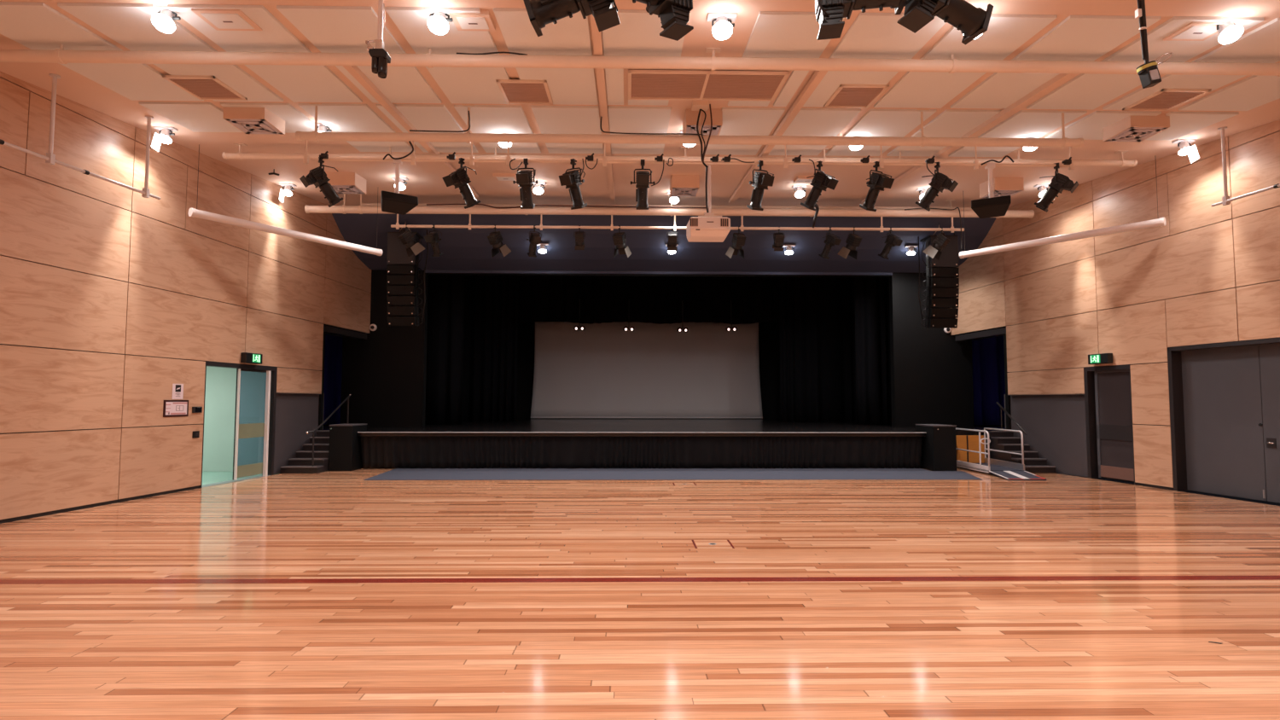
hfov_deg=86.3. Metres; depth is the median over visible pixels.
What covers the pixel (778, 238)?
spotlight
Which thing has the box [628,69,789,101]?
ceiling vent
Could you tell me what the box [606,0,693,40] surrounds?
spotlight
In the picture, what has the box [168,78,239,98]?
grille
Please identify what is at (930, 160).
plug
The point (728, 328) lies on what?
lamp
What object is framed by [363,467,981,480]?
carpet strip
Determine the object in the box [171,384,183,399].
paper notice
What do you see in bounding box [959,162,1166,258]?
tube
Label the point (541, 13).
spotlight
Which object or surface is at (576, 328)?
lamp
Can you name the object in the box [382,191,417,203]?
grille
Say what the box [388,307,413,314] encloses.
grille
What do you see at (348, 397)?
stair handrail
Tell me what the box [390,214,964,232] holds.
bar
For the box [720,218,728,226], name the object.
vent grille
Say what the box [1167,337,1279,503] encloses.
door
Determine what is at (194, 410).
control panel
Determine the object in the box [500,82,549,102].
grille
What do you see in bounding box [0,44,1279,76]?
ceiling pipe
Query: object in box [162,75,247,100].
ceiling vent
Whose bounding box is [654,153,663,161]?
plug
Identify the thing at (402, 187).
ceiling spotlight
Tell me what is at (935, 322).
grille
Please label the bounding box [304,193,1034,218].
ceiling pipe
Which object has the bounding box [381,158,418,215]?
speaker
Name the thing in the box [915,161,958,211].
spotlight
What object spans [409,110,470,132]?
cable
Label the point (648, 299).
curtain
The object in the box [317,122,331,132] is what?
ceiling spotlight
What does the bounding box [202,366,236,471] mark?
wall
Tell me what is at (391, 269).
grille
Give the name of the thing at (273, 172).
clip
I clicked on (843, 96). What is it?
grille
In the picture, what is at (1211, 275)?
wall
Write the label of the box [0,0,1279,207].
ceiling
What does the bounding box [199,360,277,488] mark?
door
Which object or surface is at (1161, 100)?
grille
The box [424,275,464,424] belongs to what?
curtain
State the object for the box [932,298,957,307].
grille
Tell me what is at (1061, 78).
ceiling beam
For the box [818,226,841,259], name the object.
spotlight
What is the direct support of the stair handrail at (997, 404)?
on the stairs at (1000, 440)
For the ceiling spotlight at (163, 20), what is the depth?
7.38 m
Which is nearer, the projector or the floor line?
the floor line
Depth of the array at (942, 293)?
17.64 m
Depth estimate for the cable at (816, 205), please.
14.54 m
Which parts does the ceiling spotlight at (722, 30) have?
mounting plate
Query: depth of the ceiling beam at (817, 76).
10.62 m
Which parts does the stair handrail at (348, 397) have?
post, rail, post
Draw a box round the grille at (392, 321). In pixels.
[388,317,413,325]
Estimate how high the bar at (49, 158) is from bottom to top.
1.413 m
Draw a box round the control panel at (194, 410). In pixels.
[192,407,202,413]
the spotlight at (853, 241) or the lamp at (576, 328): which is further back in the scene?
the lamp at (576, 328)
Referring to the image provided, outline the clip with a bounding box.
[268,168,279,175]
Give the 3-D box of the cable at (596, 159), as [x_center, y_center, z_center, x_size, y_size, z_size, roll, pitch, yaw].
[-0.732,-2.947,10.263,0.193,0.166,0.014,0,-3,-1]
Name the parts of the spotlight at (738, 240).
barn door, barn door, barn door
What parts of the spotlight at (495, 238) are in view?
barn door, barn door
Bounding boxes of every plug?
[319,151,328,158]
[446,151,455,159]
[585,152,594,161]
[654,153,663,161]
[709,153,719,162]
[721,154,731,162]
[791,154,801,162]
[860,155,869,162]
[925,156,935,163]
[1061,157,1071,164]
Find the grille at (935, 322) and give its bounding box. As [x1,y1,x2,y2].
[931,319,956,327]
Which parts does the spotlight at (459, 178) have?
colour frame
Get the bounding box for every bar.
[0,73,160,199]
[302,139,1074,170]
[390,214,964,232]
[1210,126,1279,206]
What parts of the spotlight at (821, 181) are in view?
colour frame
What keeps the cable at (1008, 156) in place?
hanging from the bar at (305, 160)
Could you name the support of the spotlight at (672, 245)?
hanging from the bar at (397, 225)
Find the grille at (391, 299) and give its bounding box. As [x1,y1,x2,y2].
[387,296,413,304]
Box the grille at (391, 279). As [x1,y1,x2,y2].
[387,275,413,284]
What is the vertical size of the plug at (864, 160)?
0.109 m
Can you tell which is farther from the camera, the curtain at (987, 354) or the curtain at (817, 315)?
the curtain at (817, 315)
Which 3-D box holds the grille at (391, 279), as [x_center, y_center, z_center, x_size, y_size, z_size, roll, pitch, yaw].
[-6.092,-2.039,17.351,0.640,0.208,0.020,0,-3,-1]
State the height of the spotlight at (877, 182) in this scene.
0.726 m
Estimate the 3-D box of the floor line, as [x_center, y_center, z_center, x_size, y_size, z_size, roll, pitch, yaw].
[0.941,2.033,6.324,19.396,0.001,0.150,0,-3,-1]
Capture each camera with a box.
[365,0,390,78]
[369,324,377,331]
[943,327,951,333]
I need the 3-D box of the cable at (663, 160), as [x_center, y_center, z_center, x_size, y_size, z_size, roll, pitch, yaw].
[0.266,-2.816,10.274,0.204,0.414,0.016,0,-3,-1]
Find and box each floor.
[0,468,1279,719]
[320,418,1005,436]
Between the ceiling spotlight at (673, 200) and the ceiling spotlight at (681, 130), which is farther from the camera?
the ceiling spotlight at (673, 200)
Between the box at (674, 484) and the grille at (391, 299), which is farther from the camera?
the grille at (391, 299)
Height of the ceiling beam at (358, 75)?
0.620 m
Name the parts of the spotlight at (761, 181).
colour frame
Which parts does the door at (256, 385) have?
kick rail, rail, glass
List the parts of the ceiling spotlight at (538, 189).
mounting plate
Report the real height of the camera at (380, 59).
1.282 m
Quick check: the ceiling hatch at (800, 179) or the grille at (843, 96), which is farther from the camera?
the ceiling hatch at (800, 179)
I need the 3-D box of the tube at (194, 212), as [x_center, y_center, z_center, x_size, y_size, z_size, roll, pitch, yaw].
[-6.952,-3.240,13.870,0.159,1.569,3.944,-2,-4,33]
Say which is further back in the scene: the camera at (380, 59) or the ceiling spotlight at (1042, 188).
the ceiling spotlight at (1042, 188)
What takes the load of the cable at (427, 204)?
attached to the ceiling pipe at (344, 209)
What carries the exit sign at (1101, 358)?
attached to the wall at (1211, 275)
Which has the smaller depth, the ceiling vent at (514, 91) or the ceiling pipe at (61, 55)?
the ceiling pipe at (61, 55)
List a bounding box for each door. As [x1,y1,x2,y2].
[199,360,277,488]
[1083,364,1135,484]
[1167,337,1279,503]
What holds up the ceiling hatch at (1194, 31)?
attached to the ceiling
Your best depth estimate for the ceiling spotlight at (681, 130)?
11.51 m
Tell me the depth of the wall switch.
12.73 m
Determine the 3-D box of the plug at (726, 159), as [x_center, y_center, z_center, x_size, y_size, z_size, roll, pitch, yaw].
[1.312,-3.059,10.328,0.136,0.109,0.060,0,-3,-1]
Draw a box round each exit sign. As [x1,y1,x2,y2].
[240,352,262,364]
[1088,353,1112,364]
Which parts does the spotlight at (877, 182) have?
colour frame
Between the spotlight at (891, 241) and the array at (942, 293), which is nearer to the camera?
the spotlight at (891, 241)
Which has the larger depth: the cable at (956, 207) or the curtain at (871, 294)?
the curtain at (871, 294)
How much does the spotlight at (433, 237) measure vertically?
0.730 m
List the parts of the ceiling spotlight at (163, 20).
mounting plate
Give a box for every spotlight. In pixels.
[150,126,178,151]
[151,5,180,33]
[278,183,296,203]
[299,157,343,207]
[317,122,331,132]
[391,177,408,190]
[397,224,425,256]
[423,6,453,34]
[424,224,442,256]
[442,157,480,209]
[486,224,511,257]
[498,133,511,148]
[512,158,538,209]
[523,0,620,36]
[526,225,541,257]
[532,181,546,194]
[536,243,548,253]
[558,158,587,209]
[573,225,585,250]
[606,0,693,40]
[612,225,631,257]
[630,159,654,209]
[665,244,677,254]
[666,226,678,250]
[667,192,680,203]
[680,129,695,147]
[706,12,737,40]
[725,226,746,258]
[746,160,774,210]
[772,226,785,251]
[782,244,795,255]
[791,185,807,197]
[800,160,838,211]
[814,0,907,40]
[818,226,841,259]
[837,226,862,259]
[849,135,862,150]
[859,161,894,211]
[878,227,902,259]
[896,0,993,45]
[904,245,918,255]
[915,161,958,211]
[915,187,927,199]
[922,227,950,260]
[1023,136,1036,151]
[1033,184,1054,199]
[1034,162,1078,212]
[1171,139,1200,162]
[1216,21,1243,44]
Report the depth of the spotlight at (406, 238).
16.07 m
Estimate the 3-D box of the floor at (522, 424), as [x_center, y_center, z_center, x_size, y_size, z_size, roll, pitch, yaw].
[0.565,2.181,22.975,24.000,0.100,13.100,0,-3,-1]
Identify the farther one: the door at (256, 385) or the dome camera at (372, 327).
the dome camera at (372, 327)
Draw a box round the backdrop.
[530,321,762,418]
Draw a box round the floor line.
[0,576,1279,584]
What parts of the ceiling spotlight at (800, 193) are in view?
mounting plate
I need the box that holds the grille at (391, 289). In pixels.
[387,285,413,294]
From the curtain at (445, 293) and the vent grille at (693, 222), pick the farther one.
the curtain at (445, 293)
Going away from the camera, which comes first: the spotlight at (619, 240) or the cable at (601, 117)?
the cable at (601, 117)
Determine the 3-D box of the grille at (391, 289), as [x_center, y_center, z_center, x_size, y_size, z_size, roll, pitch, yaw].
[-6.093,-1.775,17.354,0.640,0.208,0.028,0,-3,-1]
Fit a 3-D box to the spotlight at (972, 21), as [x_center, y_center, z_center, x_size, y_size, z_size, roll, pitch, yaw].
[2.296,-2.786,5.147,0.702,0.643,0.422,1,-4,-17]
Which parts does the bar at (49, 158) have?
drop rod, drop rod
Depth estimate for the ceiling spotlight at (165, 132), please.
11.38 m
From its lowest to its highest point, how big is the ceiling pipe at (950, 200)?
0.254 m
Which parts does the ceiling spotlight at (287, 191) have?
mounting plate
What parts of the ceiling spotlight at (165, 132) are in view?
mounting plate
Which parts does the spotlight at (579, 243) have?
barn door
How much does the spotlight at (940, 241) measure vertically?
0.747 m
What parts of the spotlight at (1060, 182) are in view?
colour frame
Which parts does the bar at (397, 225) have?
drop rod, drop rod, drop rod, drop rod, drop rod, drop rod, drop rod, drop rod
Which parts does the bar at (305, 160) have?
drop rod, drop rod, drop rod, drop rod, drop rod, drop rod, drop rod, drop rod, drop rod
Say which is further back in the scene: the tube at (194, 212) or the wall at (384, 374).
the wall at (384, 374)
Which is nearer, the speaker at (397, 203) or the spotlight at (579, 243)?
the speaker at (397, 203)
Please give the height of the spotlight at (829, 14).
0.656 m
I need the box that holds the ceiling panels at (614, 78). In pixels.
[605,68,808,106]
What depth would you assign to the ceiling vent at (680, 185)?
14.38 m
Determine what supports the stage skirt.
hanging from the floor at (522, 424)
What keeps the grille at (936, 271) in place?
attached to the array at (942, 293)
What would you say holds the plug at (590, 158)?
attached to the bar at (305, 160)
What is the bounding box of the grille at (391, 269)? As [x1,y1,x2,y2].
[387,265,413,273]
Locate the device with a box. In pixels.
[1134,0,1172,88]
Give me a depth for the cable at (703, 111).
10.22 m
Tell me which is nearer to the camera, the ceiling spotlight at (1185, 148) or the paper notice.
the ceiling spotlight at (1185, 148)
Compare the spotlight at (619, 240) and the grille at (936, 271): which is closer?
the spotlight at (619, 240)
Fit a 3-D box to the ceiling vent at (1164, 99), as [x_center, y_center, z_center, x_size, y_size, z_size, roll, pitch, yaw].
[7.636,-3.777,9.925,0.680,0.087,0.790,0,-3,-1]
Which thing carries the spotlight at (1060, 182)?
hanging from the bar at (305, 160)
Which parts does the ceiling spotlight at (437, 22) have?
mounting plate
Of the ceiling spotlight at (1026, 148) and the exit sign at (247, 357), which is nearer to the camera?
the ceiling spotlight at (1026, 148)
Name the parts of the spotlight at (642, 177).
colour frame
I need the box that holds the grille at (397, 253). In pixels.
[387,233,413,263]
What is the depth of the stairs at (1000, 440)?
16.64 m
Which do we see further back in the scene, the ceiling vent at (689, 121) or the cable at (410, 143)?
the ceiling vent at (689, 121)
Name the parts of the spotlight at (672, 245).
barn door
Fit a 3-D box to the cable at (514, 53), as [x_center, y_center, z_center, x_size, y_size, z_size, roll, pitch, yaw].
[-1.805,-3.732,8.315,0.863,0.044,0.042,0,-3,-1]
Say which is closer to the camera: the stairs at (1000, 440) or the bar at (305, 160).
the bar at (305, 160)
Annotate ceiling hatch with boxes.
[191,8,262,30]
[449,9,495,31]
[492,173,516,180]
[793,175,814,183]
[1163,21,1234,40]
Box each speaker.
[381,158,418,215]
[971,162,1011,218]
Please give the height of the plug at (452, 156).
0.109 m
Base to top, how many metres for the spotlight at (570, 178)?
0.730 m
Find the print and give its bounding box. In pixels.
[165,402,187,414]
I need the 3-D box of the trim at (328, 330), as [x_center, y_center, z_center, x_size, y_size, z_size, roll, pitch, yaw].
[-8.088,-0.736,18.445,0.330,0.155,2.409,0,-3,4]
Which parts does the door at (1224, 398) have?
handle plate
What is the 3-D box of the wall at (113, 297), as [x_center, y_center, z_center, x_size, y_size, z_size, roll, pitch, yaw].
[-8.818,-1.554,6.875,0.223,7.200,25.951,0,-3,4]
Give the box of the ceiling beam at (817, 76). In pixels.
[728,70,827,203]
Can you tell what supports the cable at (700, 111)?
hanging from the outlet
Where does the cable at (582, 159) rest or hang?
hanging from the bar at (305, 160)
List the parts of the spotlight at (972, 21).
colour frame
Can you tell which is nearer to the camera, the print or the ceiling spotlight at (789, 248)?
the print
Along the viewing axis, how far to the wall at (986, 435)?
17.36 m
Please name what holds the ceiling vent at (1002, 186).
in the ceiling
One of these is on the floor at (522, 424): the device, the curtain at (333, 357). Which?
the curtain at (333, 357)
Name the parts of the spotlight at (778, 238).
barn door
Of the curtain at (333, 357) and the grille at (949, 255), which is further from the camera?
the curtain at (333, 357)
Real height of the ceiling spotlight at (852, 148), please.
0.254 m
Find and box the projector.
[686,164,730,242]
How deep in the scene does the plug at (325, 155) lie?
10.19 m
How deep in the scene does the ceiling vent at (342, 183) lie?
14.25 m
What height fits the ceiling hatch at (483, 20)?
0.085 m
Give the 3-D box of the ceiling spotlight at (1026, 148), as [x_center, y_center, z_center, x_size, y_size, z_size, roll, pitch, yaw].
[6.694,-3.725,11.716,0.320,0.254,0.224,0,-3,-1]
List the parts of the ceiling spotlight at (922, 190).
mounting plate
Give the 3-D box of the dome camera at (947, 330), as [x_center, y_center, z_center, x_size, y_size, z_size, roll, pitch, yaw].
[9.020,-0.893,19.986,0.210,0.210,0.112,0,-3,-1]
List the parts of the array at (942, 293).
flying frame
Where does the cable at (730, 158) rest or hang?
attached to the bar at (305, 160)
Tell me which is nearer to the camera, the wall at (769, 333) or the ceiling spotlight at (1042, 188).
the ceiling spotlight at (1042, 188)
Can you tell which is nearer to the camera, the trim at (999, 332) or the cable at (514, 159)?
the cable at (514, 159)
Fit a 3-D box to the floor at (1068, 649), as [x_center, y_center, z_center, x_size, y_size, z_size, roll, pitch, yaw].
[-0.751,2.039,5.625,25.118,0.100,23.500,0,-3,-1]
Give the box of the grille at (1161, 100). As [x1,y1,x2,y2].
[1131,92,1204,109]
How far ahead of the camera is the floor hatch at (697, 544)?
7.85 m
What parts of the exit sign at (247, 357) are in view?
green panel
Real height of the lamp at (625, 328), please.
1.166 m
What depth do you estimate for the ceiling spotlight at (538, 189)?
15.00 m
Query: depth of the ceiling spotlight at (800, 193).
15.26 m
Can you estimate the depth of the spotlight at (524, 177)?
10.28 m
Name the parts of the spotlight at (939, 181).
colour frame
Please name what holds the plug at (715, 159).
attached to the bar at (305, 160)
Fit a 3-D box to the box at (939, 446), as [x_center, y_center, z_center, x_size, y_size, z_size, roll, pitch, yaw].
[7.215,2.122,16.649,0.556,1.080,1.000,0,-3,-1]
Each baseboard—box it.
[0,485,200,523]
[1134,482,1173,490]
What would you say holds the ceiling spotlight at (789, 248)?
attached to the wall at (462, 248)
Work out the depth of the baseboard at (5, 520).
10.53 m
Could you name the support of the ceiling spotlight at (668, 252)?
attached to the wall at (462, 248)
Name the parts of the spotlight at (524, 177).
colour frame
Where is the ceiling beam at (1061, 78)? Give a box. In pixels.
[861,73,1076,203]
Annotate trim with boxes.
[201,474,269,488]
[323,325,367,339]
[424,269,892,275]
[955,327,1006,341]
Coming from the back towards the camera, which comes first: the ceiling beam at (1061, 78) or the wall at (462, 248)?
the wall at (462, 248)
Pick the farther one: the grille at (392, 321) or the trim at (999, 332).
the trim at (999, 332)
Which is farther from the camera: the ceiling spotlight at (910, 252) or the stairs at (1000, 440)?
the ceiling spotlight at (910, 252)
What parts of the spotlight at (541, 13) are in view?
colour frame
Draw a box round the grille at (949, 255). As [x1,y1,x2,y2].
[932,237,957,266]
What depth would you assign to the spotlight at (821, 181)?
10.34 m
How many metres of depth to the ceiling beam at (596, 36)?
9.69 m
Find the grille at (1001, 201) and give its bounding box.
[971,195,1009,207]
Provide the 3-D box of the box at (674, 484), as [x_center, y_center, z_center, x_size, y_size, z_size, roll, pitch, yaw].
[0.881,2.464,13.546,0.444,0.004,0.460,0,-3,-1]
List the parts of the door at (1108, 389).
rail, glass, kick rail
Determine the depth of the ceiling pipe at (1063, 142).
10.34 m
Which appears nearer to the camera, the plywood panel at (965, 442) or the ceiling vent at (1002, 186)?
the ceiling vent at (1002, 186)
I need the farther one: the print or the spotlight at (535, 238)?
the spotlight at (535, 238)
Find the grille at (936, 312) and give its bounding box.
[932,308,957,317]
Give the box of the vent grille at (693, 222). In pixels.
[689,218,698,226]
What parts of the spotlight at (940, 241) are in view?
barn door, barn door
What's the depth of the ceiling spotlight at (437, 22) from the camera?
7.40 m
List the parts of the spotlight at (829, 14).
rating plate, focus knob, colour frame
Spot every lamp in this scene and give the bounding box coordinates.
[573,298,585,330]
[622,326,634,331]
[676,327,688,331]
[725,300,737,331]
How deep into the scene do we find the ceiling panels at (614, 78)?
9.78 m
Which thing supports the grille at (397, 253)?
attached to the array at (402, 270)
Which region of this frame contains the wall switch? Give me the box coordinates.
[192,430,199,438]
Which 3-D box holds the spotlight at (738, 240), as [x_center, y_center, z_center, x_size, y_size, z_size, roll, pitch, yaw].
[2.319,-2.790,16.331,0.364,0.766,0.509,1,-4,-21]
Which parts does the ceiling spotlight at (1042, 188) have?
mounting plate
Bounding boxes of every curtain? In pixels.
[323,333,343,424]
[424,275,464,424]
[461,275,518,421]
[517,275,779,324]
[779,277,855,422]
[854,277,891,424]
[971,336,1005,425]
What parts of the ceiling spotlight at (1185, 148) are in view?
mounting plate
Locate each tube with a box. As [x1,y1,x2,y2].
[188,144,382,255]
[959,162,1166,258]
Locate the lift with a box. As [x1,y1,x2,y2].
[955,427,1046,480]
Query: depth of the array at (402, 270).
17.38 m
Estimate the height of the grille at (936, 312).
0.207 m
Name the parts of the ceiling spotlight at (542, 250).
mounting plate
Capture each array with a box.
[386,219,428,326]
[917,222,959,328]
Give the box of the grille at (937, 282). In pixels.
[933,278,958,286]
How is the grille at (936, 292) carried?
attached to the array at (942, 293)
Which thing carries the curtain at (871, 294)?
on the floor at (522, 424)
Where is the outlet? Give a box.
[691,100,709,110]
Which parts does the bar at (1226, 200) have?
drop rod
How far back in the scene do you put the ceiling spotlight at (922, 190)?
15.49 m
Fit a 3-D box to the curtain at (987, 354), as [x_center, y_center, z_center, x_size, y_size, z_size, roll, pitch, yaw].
[11.187,0.386,20.829,2.056,3.242,0.203,0,-3,-1]
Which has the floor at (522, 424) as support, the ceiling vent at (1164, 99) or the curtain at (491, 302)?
the curtain at (491, 302)
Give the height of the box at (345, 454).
1.080 m
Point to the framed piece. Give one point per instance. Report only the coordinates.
(171, 408)
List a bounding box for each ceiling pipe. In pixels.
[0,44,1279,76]
[221,143,1137,167]
[295,102,1084,148]
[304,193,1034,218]
[361,199,971,209]
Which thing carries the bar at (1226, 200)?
hanging from the ceiling
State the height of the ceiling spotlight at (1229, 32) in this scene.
0.261 m
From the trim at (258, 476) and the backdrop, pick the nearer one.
the trim at (258, 476)
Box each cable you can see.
[382,140,413,159]
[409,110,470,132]
[426,203,705,208]
[456,52,527,54]
[509,158,522,169]
[578,158,584,179]
[585,158,597,169]
[599,116,700,135]
[651,159,664,186]
[696,109,708,168]
[700,108,706,158]
[702,104,712,162]
[721,157,754,162]
[812,203,819,227]
[904,207,962,249]
[980,155,1014,165]
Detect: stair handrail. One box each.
[305,394,351,466]
[996,401,1027,450]
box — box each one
[328,424,367,471]
[672,482,696,485]
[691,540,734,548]
[915,424,956,471]
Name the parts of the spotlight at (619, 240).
barn door, barn door, barn door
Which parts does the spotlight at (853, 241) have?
barn door, barn door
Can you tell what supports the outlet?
attached to the ceiling
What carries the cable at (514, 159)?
attached to the bar at (305, 160)
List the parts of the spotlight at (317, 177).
colour frame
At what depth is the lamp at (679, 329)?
25.28 m
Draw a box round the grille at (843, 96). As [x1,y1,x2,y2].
[828,87,883,105]
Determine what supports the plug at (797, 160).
attached to the bar at (305, 160)
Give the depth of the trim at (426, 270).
19.95 m
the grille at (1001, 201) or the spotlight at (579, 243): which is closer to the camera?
the grille at (1001, 201)
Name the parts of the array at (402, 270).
flying frame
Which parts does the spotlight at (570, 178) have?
colour frame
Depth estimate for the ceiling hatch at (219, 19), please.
7.57 m
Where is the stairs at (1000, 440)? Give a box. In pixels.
[989,430,1056,473]
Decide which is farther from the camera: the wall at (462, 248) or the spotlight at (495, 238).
the wall at (462, 248)
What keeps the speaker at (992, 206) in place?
hanging from the bar at (305, 160)
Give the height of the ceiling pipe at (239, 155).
0.289 m
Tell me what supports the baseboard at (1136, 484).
attached to the wall at (1211, 275)
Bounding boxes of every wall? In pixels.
[0,71,371,519]
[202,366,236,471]
[317,320,1011,430]
[331,213,995,273]
[340,269,974,427]
[374,435,988,468]
[950,119,1279,488]
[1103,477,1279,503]
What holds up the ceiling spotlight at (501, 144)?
attached to the ceiling
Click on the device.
(1149, 73)
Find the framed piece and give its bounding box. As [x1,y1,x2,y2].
[162,400,188,417]
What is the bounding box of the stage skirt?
[360,436,922,468]
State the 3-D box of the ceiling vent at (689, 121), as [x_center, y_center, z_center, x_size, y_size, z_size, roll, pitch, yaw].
[0.979,-3.724,10.773,0.560,0.311,0.620,0,-3,-1]
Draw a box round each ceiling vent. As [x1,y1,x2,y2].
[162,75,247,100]
[222,106,285,134]
[325,172,366,194]
[495,79,552,104]
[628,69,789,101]
[669,174,699,196]
[682,108,722,135]
[823,84,889,108]
[979,177,1023,198]
[1102,113,1169,141]
[1122,88,1211,110]
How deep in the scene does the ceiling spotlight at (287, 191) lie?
15.23 m
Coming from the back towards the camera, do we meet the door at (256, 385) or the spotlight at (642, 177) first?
the door at (256, 385)
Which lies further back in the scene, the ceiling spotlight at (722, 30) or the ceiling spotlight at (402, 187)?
the ceiling spotlight at (402, 187)
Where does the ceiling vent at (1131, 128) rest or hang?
in the ceiling
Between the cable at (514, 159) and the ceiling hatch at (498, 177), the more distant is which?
the ceiling hatch at (498, 177)
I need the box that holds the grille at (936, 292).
[932,288,958,296]
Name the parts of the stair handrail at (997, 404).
post, rail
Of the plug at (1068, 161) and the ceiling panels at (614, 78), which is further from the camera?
the plug at (1068, 161)
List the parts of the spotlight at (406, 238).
barn door, barn door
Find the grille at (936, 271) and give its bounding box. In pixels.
[932,267,958,276]
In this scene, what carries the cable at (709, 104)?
hanging from the outlet
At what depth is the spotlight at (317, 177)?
10.20 m
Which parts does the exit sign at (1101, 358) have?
green panel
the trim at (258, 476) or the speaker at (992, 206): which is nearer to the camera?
the speaker at (992, 206)
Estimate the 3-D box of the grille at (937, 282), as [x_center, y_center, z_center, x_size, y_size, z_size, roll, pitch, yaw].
[7.884,-2.002,17.612,0.640,0.208,0.020,0,-3,-1]
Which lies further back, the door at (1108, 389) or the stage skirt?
the stage skirt
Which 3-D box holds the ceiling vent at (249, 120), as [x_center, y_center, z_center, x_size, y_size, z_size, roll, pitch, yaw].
[-6.010,-3.762,10.663,0.620,0.271,0.620,0,-3,-1]
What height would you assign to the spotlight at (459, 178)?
0.722 m
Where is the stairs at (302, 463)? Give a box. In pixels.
[279,430,329,473]
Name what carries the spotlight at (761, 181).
hanging from the bar at (305, 160)
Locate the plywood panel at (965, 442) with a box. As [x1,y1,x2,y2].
[955,435,984,463]
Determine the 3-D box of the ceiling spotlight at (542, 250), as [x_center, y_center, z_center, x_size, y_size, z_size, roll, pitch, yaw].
[-2.638,-3.015,18.480,0.320,0.256,0.222,0,-3,-1]
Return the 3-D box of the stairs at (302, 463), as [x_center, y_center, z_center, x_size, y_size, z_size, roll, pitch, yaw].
[-7.728,2.163,16.240,0.835,0.903,1.594,0,-3,-1]
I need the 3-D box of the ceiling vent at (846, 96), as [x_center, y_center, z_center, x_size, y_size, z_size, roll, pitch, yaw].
[3.092,-3.789,9.820,0.670,0.090,0.830,0,-3,-1]
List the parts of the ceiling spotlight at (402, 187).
mounting plate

